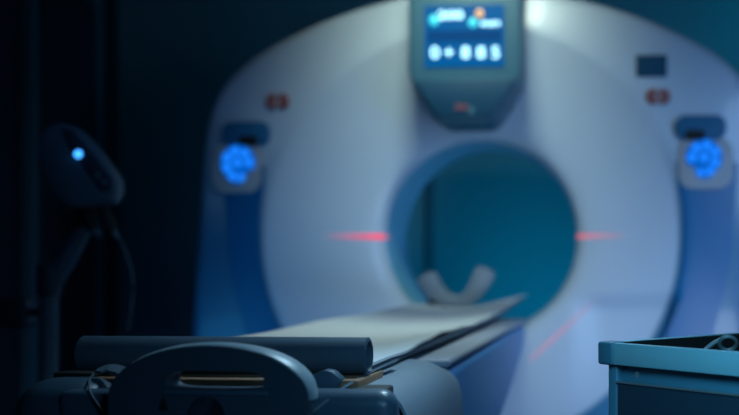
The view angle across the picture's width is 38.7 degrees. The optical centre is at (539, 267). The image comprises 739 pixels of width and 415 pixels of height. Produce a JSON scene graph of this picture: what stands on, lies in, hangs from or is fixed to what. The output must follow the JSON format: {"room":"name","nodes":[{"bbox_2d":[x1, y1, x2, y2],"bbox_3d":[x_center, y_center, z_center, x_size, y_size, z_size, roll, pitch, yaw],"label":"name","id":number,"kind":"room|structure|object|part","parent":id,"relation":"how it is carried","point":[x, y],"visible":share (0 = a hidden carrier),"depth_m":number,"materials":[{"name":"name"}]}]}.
{"room":"radiology room","nodes":[
{"label":"radiology room","id":0,"kind":"room"},
{"bbox_2d":[0,0,118,414],"bbox_3d":[-2.360,-0.545,2.000,0.120,2.850,7.200,0,0,0],"label":"wall","id":1,"kind":"structure","parent":0,"point":[9,9],"depth_m":4.49,"materials":[{"name":"paint"}]},
{"bbox_2d":[20,0,102,397],"bbox_3d":[-2.270,-0.258,4.900,0.060,2.275,0.730,0,0,0],"label":"trim","id":2,"kind":"structure","parent":1,"relation":"attached to","point":[28,8],"depth_m":4.54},
{"bbox_2d":[38,0,94,381],"bbox_3d":[-2.280,-0.220,4.900,0.040,2.200,0.620,0,0,0],"label":"door","id":3,"kind":"structure","parent":1,"relation":"in","point":[66,28],"depth_m":4.90,"materials":[{"name":"paint"}]},
{"bbox_2d":[119,0,738,335],"bbox_3d":[0.200,-0.545,5.660,5.400,2.850,0.120,0,0,0],"label":"wall","id":4,"kind":"structure","parent":0,"point":[502,213],"depth_m":5.60,"materials":[{"name":"paint"}]},
{"bbox_2d":[407,187,424,293],"bbox_3d":[-0.910,-0.140,5.550,0.580,2.040,0.100,0,0,0],"label":"door","id":5,"kind":"structure","parent":4,"relation":"in","point":[416,224],"depth_m":5.56,"materials":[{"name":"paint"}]},
{"bbox_2d":[425,176,434,297],"bbox_3d":[-0.910,-0.175,5.570,0.680,2.110,0.060,0,0,0],"label":"trim","id":6,"kind":"structure","parent":4,"relation":"attached to","point":[430,186],"depth_m":5.54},
{"bbox_3d":[0.200,0.930,2.000,5.400,0.100,7.600,0,0,0],"label":"floor","id":7,"kind":"structure","parent":0,"visible":0},
{"bbox_2d":[0,123,133,380],"bbox_3d":[-1.430,0.235,3.017,0.635,1.289,0.569,0,0,0],"label":"contrast injector","id":8,"kind":"object","parent":7,"relation":"on","point":[81,175],"visible":0.98,"depth_m":2.92,"materials":[{"name":"grey plastic"}]},
{"bbox_3d":[-1.371,-0.052,2.984,0.159,0.248,0.063,0,0,0],"label":"swing arm","id":9,"kind":"part","parent":8,"relation":"part of"},
{"bbox_2d":[74,150,81,157],"bbox_3d":[-1.297,-0.320,2.880,0.023,0.023,0.016,0,0,0],"label":"light","id":10,"kind":"object","parent":8,"relation":"attached to","point":[77,153],"depth_m":2.88,"materials":[{"name":"blue plastic"}]},
{"bbox_2d":[16,297,524,414],"bbox_3d":[-0.365,0.486,2.662,0.600,0.787,2.798,0,0,4],"label":"table","id":11,"kind":"object","parent":7,"relation":"on","point":[471,370],"visible":0.72,"depth_m":1.31,"materials":[{"name":"blue plastic"}]},
{"bbox_3d":[-0.630,0.145,1.413,0.055,0.007,0.050,0,0,4],"label":"latch plate","id":12,"kind":"part","parent":11,"relation":"part of","materials":[{"name":"metal"}]},
{"bbox_2d":[88,374,105,414],"bbox_3d":[-0.584,0.169,1.343,0.021,0.053,0.126,0,0,-32],"label":"cord","id":13,"kind":"object","parent":11,"relation":"hanging from","point":[92,375],"visible":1,"depth_m":1.30,"materials":[{"name":"white plastic"}]},
{"bbox_2d":[94,364,124,374],"bbox_3d":[-0.565,0.139,1.368,0.064,0.018,0.026,0,0,29],"label":"strap","id":14,"kind":"object","parent":11,"relation":"on","point":[115,369],"visible":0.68,"depth_m":1.37,"materials":[{"name":"white fabric"}]},
{"bbox_3d":[-0.412,0.182,1.273,0.047,0.047,0.014,0,0,4],"label":"release knob","id":15,"kind":"part","parent":11,"relation":"part of","materials":[{"name":"black plastic"}]},
{"bbox_3d":[-0.409,0.154,1.287,0.254,0.117,0.042,0,0,4],"label":"grab handle","id":16,"kind":"part","parent":11,"relation":"part of","materials":[{"name":"blue plastic"}]},
{"bbox_3d":[-0.400,0.154,1.283,0.134,0.006,0.040,0,0,4],"label":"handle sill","id":17,"kind":"part","parent":11,"relation":"part of","materials":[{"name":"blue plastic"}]},
{"bbox_2d":[74,336,372,374],"bbox_3d":[-0.444,0.123,1.444,0.414,0.052,0.053,0,0,4],"label":"bolster","id":18,"kind":"object","parent":11,"relation":"on","point":[346,355],"visible":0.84,"depth_m":1.43,"materials":[{"name":"leather"}]},
{"bbox_2d":[313,369,344,387],"bbox_3d":[-0.289,0.148,1.372,0.053,0.026,0.024,0,0,4],"label":"strap buckle","id":19,"kind":"object","parent":11,"relation":"on","point":[327,378],"visible":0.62,"depth_m":1.36,"materials":[{"name":"blue plastic"}]},
{"bbox_2d":[313,358,398,412],"bbox_3d":[-0.249,0.170,1.442,0.043,0.056,0.344,0,0,13],"label":"strap","id":20,"kind":"object","parent":11,"relation":"attached to","point":[397,359],"visible":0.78,"depth_m":1.42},
{"bbox_2d":[238,294,526,364],"bbox_3d":[-0.352,0.131,2.796,0.408,0.052,2.600,0,0,4],"label":"paper sheet","id":21,"kind":"object","parent":11,"relation":"on","point":[395,331],"visible":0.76,"depth_m":2.58,"materials":[{"name":"white paper"}]},
{"bbox_2d":[417,266,494,307],"bbox_3d":[-0.321,0.073,3.971,0.290,0.158,0.130,0,0,4],"label":"holder","id":22,"kind":"object","parent":21,"relation":"on","point":[430,283],"visible":1,"depth_m":3.91,"materials":[{"name":"white plastic"}]},
{"bbox_2d":[193,0,738,414],"bbox_3d":[-0.217,-0.121,4.180,2.262,1.998,0.961,0,0,4],"label":"gantry","id":23,"kind":"object","parent":7,"relation":"on","point":[321,148],"visible":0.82,"depth_m":3.89,"materials":[{"name":"white plastic"}]},
{"bbox_3d":[-1.155,-0.383,3.937,0.202,0.195,0.042,0,0,4],"label":"control panel","id":24,"kind":"part","parent":23,"relation":"part of","materials":[{"name":"blue plastic"}]},
{"bbox_3d":[-0.995,0.200,3.918,0.438,1.180,0.035,0,0,4],"label":"panel","id":25,"kind":"part","parent":23,"relation":"part of","materials":[{"name":"blue plastic"}]},
{"bbox_3d":[-0.998,-0.635,3.918,0.084,0.054,0.018,0,0,4],"label":"label plate","id":26,"kind":"part","parent":23,"relation":"part of","materials":[{"name":"red plastic"}]},
{"bbox_3d":[-0.273,-0.613,3.713,0.367,0.135,0.017,0,0,4],"label":"chin panel","id":27,"kind":"part","parent":23,"relation":"part of","materials":[{"name":"plastic"}]},
{"bbox_3d":[0.438,-0.634,3.805,0.084,0.054,0.018,0,0,4],"label":"label plate","id":28,"kind":"part","parent":23,"relation":"part of","materials":[{"name":"red plastic"}]},
{"bbox_3d":[0.492,0.200,3.812,0.480,1.180,0.046,0,0,4],"label":"panel","id":29,"kind":"part","parent":23,"relation":"part of","materials":[{"name":"blue plastic"}]},
{"bbox_3d":[0.611,-0.388,3.798,0.202,0.195,0.042,0,0,4],"label":"control panel","id":30,"kind":"part","parent":23,"relation":"part of","materials":[{"name":"blue plastic"}]},
{"bbox_2d":[598,332,738,414],"bbox_3d":[0.460,0.512,1.421,0.484,0.809,0.626,0,0,-42],"label":"cart","id":31,"kind":"object","parent":7,"relation":"on","point":[668,375],"visible":1,"depth_m":1.42,"materials":[{"name":"metal"}]},
{"bbox_3d":[0.112,0.450,1.499,0.018,0.620,0.018,0,0,-42],"label":"corner post","id":32,"kind":"part","parent":31,"relation":"part of","materials":[{"name":"metal"}]},
{"bbox_2d":[613,332,738,376],"bbox_3d":[0.467,0.124,1.427,0.722,0.032,0.732,0,0,0],"label":"tray","id":33,"kind":"object","parent":31,"relation":"on","point":[682,356],"depth_m":1.43,"materials":[{"name":"metal"}]},
{"bbox_3d":[0.309,0.232,1.282,0.018,0.134,0.565,0,0,-42],"label":"drawer","id":34,"kind":"part","parent":31,"relation":"part of","materials":[{"name":"blue metal"}]},
{"bbox_2d":[704,335,738,350],"bbox_3d":[0.251,0.116,1.464,0.070,0.043,0.026,0,0,-18],"label":"clamp","id":35,"kind":"object","parent":31,"relation":"on","point":[718,341],"visible":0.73,"depth_m":1.47,"materials":[{"name":"metal"}]}
]}

